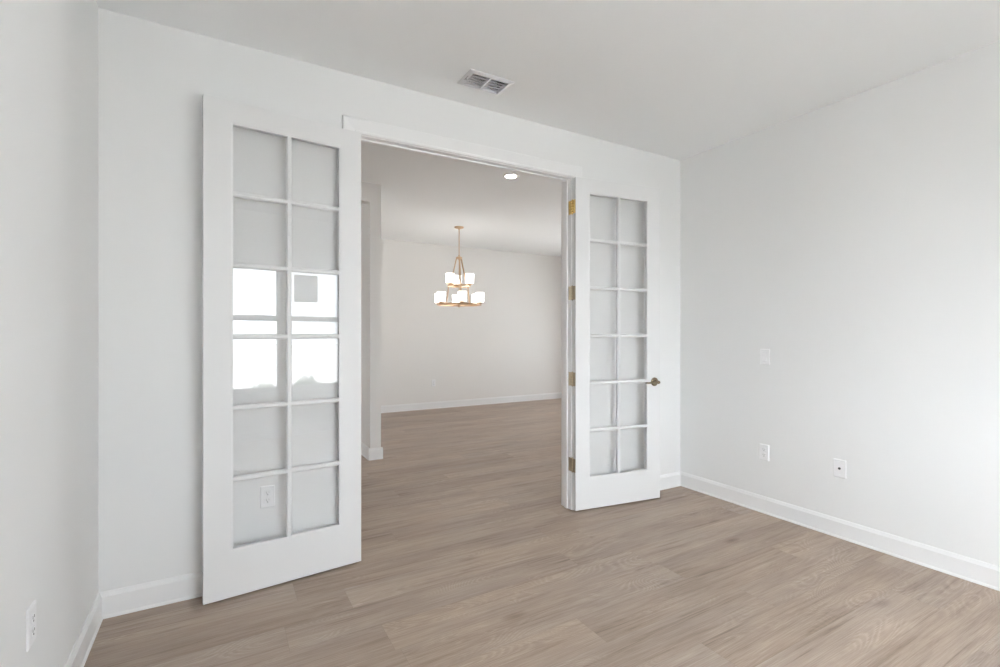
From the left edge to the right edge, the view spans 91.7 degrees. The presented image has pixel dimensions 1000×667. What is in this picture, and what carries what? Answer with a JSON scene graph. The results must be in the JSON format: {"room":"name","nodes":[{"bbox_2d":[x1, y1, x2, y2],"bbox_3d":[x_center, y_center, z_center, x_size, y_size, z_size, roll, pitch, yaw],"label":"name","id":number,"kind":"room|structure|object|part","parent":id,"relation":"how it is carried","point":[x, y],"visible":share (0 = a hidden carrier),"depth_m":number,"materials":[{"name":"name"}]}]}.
{"room":"empty home office","nodes":[
{"label":"empty home office","id":0,"kind":"room"},
{"bbox_2d":[0,0,98,666],"bbox_3d":[-0.886,-0.173,0.464,0.116,2.950,3.991,0,0,-30],"label":"wall","id":1,"kind":"structure","parent":0,"point":[49,49],"depth_m":1.54,"materials":[{"name":"white paint"}]},
{"bbox_2d":[26,600,35,651],"bbox_3d":[-1.367,0.852,1.419,0.008,0.115,0.070,0,0,-30],"label":"wall outlet","id":2,"kind":"object","parent":1,"relation":"attached to","point":[31,612],"visible":1,"depth_m":1.41,"materials":[{"name":"white plastic"}]},
{"bbox_2d":[31,625,34,637],"bbox_3d":[-1.365,0.872,1.420,0.001,0.033,0.033,0,0,-30],"label":"receptacle","id":3,"kind":"object","parent":2,"relation":"attached to","point":[32,626],"depth_m":1.42,"materials":[{"name":"grey plastic"}]},
{"bbox_2d":[31,612,34,624],"bbox_3d":[-1.365,0.833,1.421,0.003,0.032,0.033,0,0,-30],"label":"receptacle","id":4,"kind":"object","parent":2,"relation":"attached to","point":[32,613],"depth_m":1.42,"materials":[{"name":"grey plastic"}]},
{"bbox_2d":[64,593,102,666],"bbox_3d":[-0.865,1.243,0.563,0.020,0.118,3.841,0,0,-30],"label":"baseboard","id":5,"kind":"structure","parent":1,"relation":"attached to","point":[78,656],"depth_m":1.98,"materials":[{"name":"white wood"}]},
{"bbox_2d":[361,182,380,448],"bbox_3d":[-3.279,-0.123,5.529,3.058,2.850,2.865,0,0,-30],"label":"wall partition","id":6,"kind":"structure","parent":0,"point":[370,192],"depth_m":5.04,"materials":[{"name":"white paint"}]},
{"bbox_2d":[361,442,382,460],"bbox_3d":[-2.000,1.243,6.257,0.153,0.118,2.884,0,0,-30],"label":"baseboard","id":7,"kind":"structure","parent":6,"relation":"attached to","point":[369,454],"depth_m":5.03,"materials":[{"name":"white wood"}]},
{"bbox_2d":[99,8,679,591],"bbox_3d":[0.648,-0.173,3.723,8.282,2.950,0.116,0,0,-30],"label":"wall","id":8,"kind":"structure","parent":0,"point":[154,78],"depth_m":2.51,"materials":[{"name":"white paint"}]},
{"bbox_2d":[99,571,201,618],"bbox_3d":[-1.361,1.243,2.483,1.083,0.118,0.020,0,0,-30],"label":"baseboard","id":9,"kind":"structure","parent":8,"relation":"attached to","point":[134,598],"depth_m":2.31,"materials":[{"name":"white wood"}]},
{"bbox_2d":[260,485,274,508],"bbox_3d":[-1.228,0.862,2.567,0.070,0.115,0.008,0,0,-30],"label":"wall outlet","id":10,"kind":"object","parent":8,"relation":"attached to","point":[267,493],"visible":1,"depth_m":2.56,"materials":[{"name":"white plastic"}]},
{"bbox_2d":[264,497,270,503],"bbox_3d":[-1.226,0.881,2.564,0.033,0.032,0.003,0,0,-30],"label":"receptacle","id":11,"kind":"object","parent":10,"relation":"attached to","point":[267,500],"depth_m":2.56,"materials":[{"name":"grey plastic"}]},
{"bbox_2d":[264,490,270,495],"bbox_3d":[-1.226,0.843,2.564,0.033,0.032,0.003,0,0,-30],"label":"receptacle","id":12,"kind":"object","parent":10,"relation":"attached to","point":[266,492],"depth_m":2.56,"materials":[{"name":"grey plastic"}]},
{"bbox_2d":[202,94,360,604],"bbox_3d":[-1.123,0.076,2.572,0.780,2.440,0.086,0,0,-36],"label":"door","id":13,"kind":"structure","parent":8,"relation":"in","point":[228,571],"depth_m":2.48,"materials":[{"name":"white wood"}]},
{"bbox_2d":[342,115,581,509],"bbox_3d":[-0.142,0.032,3.190,1.736,2.541,0.017,0,0,-30],"label":"trim","id":14,"kind":"structure","parent":8,"relation":"attached to","point":[365,127],"depth_m":3.13,"materials":[{"name":"white wood"}]},
{"bbox_2d":[361,135,571,509],"bbox_3d":[-0.175,0.068,3.247,1.590,2.468,0.116,0,0,-30],"label":"trim","id":15,"kind":"structure","parent":8,"relation":"attached to","point":[566,181],"depth_m":3.60,"materials":[{"name":"white wood"}]},
{"bbox_2d":[561,182,561,504],"bbox_3d":[-0.208,0.032,3.305,1.736,2.541,0.017,0,0,-30],"label":"trim","id":16,"kind":"structure","parent":8,"relation":"attached to","point":[561,182],"depth_m":3.69,"materials":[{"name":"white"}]},
{"bbox_2d":[569,177,659,510],"bbox_3d":[0.900,0.076,3.691,0.793,2.432,0.099,0,0,-19],"label":"door","id":17,"kind":"structure","parent":8,"relation":"in","point":[601,490],"depth_m":3.67,"materials":[{"name":"white wood"}]},
{"bbox_3d":[1.211,0.378,3.801,0.068,0.068,0.012,0,0,-22],"label":"handle","id":18,"kind":"part","parent":17,"relation":"part of","materials":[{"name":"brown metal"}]},
{"bbox_2d":[660,471,680,490],"bbox_3d":[1.083,1.243,3.896,1.091,0.118,0.020,0,0,-30],"label":"baseboard","id":19,"kind":"structure","parent":8,"relation":"attached to","point":[671,480],"depth_m":4.09,"materials":[{"name":"white wood"}]},
{"bbox_2d":[361,143,560,256],"bbox_3d":[-0.608,-1.598,5.896,8.090,0.100,4.943,0,0,-30],"label":"ceiling","id":20,"kind":"structure","parent":0,"point":[423,198],"depth_m":5.79,"materials":[{"name":"white paint"}]},
{"bbox_2d":[435,226,483,306],"bbox_3d":[-0.595,-0.963,7.061,0.744,1.170,0.731,0,0,-30],"label":"chandelier","id":21,"kind":"object","parent":20,"relation":"hanging from","point":[452,280],"visible":1,"depth_m":6.96,"materials":[{"name":"gold metal"}]},
{"bbox_3d":[-0.829,-0.518,6.843,0.120,0.134,0.120,0,0,-30],"label":"lamp shade","id":22,"kind":"part","parent":21,"relation":"part of","materials":[{"name":"white"}]},
{"bbox_3d":[-0.716,-0.791,6.949,0.120,0.134,0.120,0,0,-30],"label":"lamp shade","id":23,"kind":"part","parent":21,"relation":"part of","materials":[{"name":"white"}]},
{"bbox_3d":[-0.666,-0.518,7.373,0.120,0.134,0.120,0,0,-30],"label":"lamp shade","id":24,"kind":"part","parent":21,"relation":"part of","materials":[{"name":"white"}]},
{"bbox_3d":[-0.631,-0.791,7.222,0.120,0.134,0.120,0,0,-30],"label":"lamp shade","id":25,"kind":"part","parent":21,"relation":"part of","materials":[{"name":"white"}]},
{"bbox_3d":[-0.595,-0.726,7.061,0.626,0.695,0.614,0,0,-30],"label":"stem","id":26,"kind":"part","parent":21,"relation":"part of","materials":[{"name":"gold metal"}]},
{"bbox_3d":[-0.573,-0.895,6.966,0.022,0.408,0.143,0,0,-13],"label":"arm","id":27,"kind":"part","parent":21,"relation":"part of","materials":[{"name":"gold metal"}]},
{"bbox_3d":[-0.523,-0.518,6.749,0.120,0.134,0.120,0,0,-30],"label":"lamp shade","id":28,"kind":"part","parent":21,"relation":"part of","materials":[{"name":"white"}]},
{"bbox_3d":[-0.523,-0.895,7.127,0.143,0.408,0.022,0,0,-43],"label":"arm","id":29,"kind":"part","parent":21,"relation":"part of","materials":[{"name":"gold metal"}]},
{"bbox_3d":[-0.437,-0.791,7.012,0.120,0.134,0.120,0,0,-30],"label":"lamp shade","id":30,"kind":"part","parent":21,"relation":"part of","materials":[{"name":"white"}]},
{"bbox_3d":[-0.360,-0.518,7.278,0.120,0.134,0.120,0,0,-30],"label":"lamp shade","id":31,"kind":"part","parent":21,"relation":"part of","materials":[{"name":"white"}]},
{"bbox_3d":[-0.289,-0.518,6.966,0.120,0.134,0.120,0,0,-30],"label":"lamp shade","id":32,"kind":"part","parent":21,"relation":"part of","materials":[{"name":"white"}]},
{"bbox_2d":[503,173,518,178],"bbox_3d":[0.107,-1.544,4.775,0.162,0.008,0.162,0,0,-30],"label":"recessed light","id":33,"kind":"object","parent":20,"relation":"in","point":[509,175],"visible":1,"depth_m":4.77,"materials":[{"name":"white plastic"}]},
{"bbox_2d":[381,239,560,405],"bbox_3d":[-1.865,-0.173,8.068,8.050,2.950,0.116,0,0,-30],"label":"wall","id":34,"kind":"structure","parent":0,"point":[509,344],"depth_m":8.75,"materials":[{"name":"white paint"}]},
{"bbox_2d":[381,392,560,412],"bbox_3d":[-0.507,1.243,8.775,4.992,0.118,0.020,0,0,-30],"label":"baseboard","id":35,"kind":"structure","parent":34,"relation":"attached to","point":[507,399],"depth_m":8.72,"materials":[{"name":"white wood"}]},
{"bbox_2d":[84,398,999,666],"bbox_3d":[0.391,1.362,4.168,8.282,0.120,9.126,0,0,-30],"label":"floor","id":36,"kind":"structure","parent":0,"point":[472,555],"depth_m":2.46,"materials":[{"name":"brown wood"}]},
{"bbox_2d":[96,0,999,159],"bbox_3d":[0.819,-1.538,1.537,3.950,0.100,3.881,0,0,-30],"label":"ceiling","id":37,"kind":"structure","parent":0,"point":[675,79],"depth_m":2.51,"materials":[{"name":"white paint"}]},
{"bbox_2d":[457,69,514,94],"bbox_3d":[-0.084,-1.590,2.880,0.290,0.244,0.180,0,0,-30],"label":"ceiling vent","id":38,"kind":"object","parent":37,"relation":"in","point":[507,83],"visible":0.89,"depth_m":2.88,"materials":[{"name":"white metal"}]},
{"bbox_2d":[680,41,999,566],"bbox_3d":[2.599,-0.173,2.479,0.116,2.950,3.991,0,0,-30],"label":"wall","id":39,"kind":"structure","parent":0,"point":[854,240],"depth_m":3.00,"materials":[{"name":"white paint"}]},
{"bbox_2d":[760,443,768,460],"bbox_3d":[1.920,0.863,3.530,0.008,0.115,0.070,0,0,-30],"label":"wall outlet","id":40,"kind":"object","parent":39,"relation":"attached to","point":[764,449],"visible":1,"depth_m":3.53,"materials":[{"name":"white plastic"}]},
{"bbox_2d":[760,349,769,364],"bbox_3d":[1.920,0.170,3.526,0.012,0.115,0.070,0,0,-30],"label":"light switch","id":41,"kind":"object","parent":39,"relation":"attached to","point":[764,353],"visible":1,"depth_m":3.52,"materials":[{"name":"white plastic"}]},
{"bbox_2d":[680,471,999,590],"bbox_3d":[2.503,1.243,2.510,0.020,0.118,3.841,0,0,-30],"label":"baseboard","id":42,"kind":"structure","parent":39,"relation":"attached to","point":[982,573],"depth_m":2.99,"materials":[{"name":"white wood"}]},
{"bbox_2d":[834,458,845,478],"bbox_3d":[2.164,0.862,3.099,0.016,0.115,0.070,0,0,-30],"label":"cable plate","id":43,"kind":"object","parent":39,"relation":"attached to","point":[839,465],"visible":1,"depth_m":3.09,"materials":[{"name":"white plastic"}]}
]}

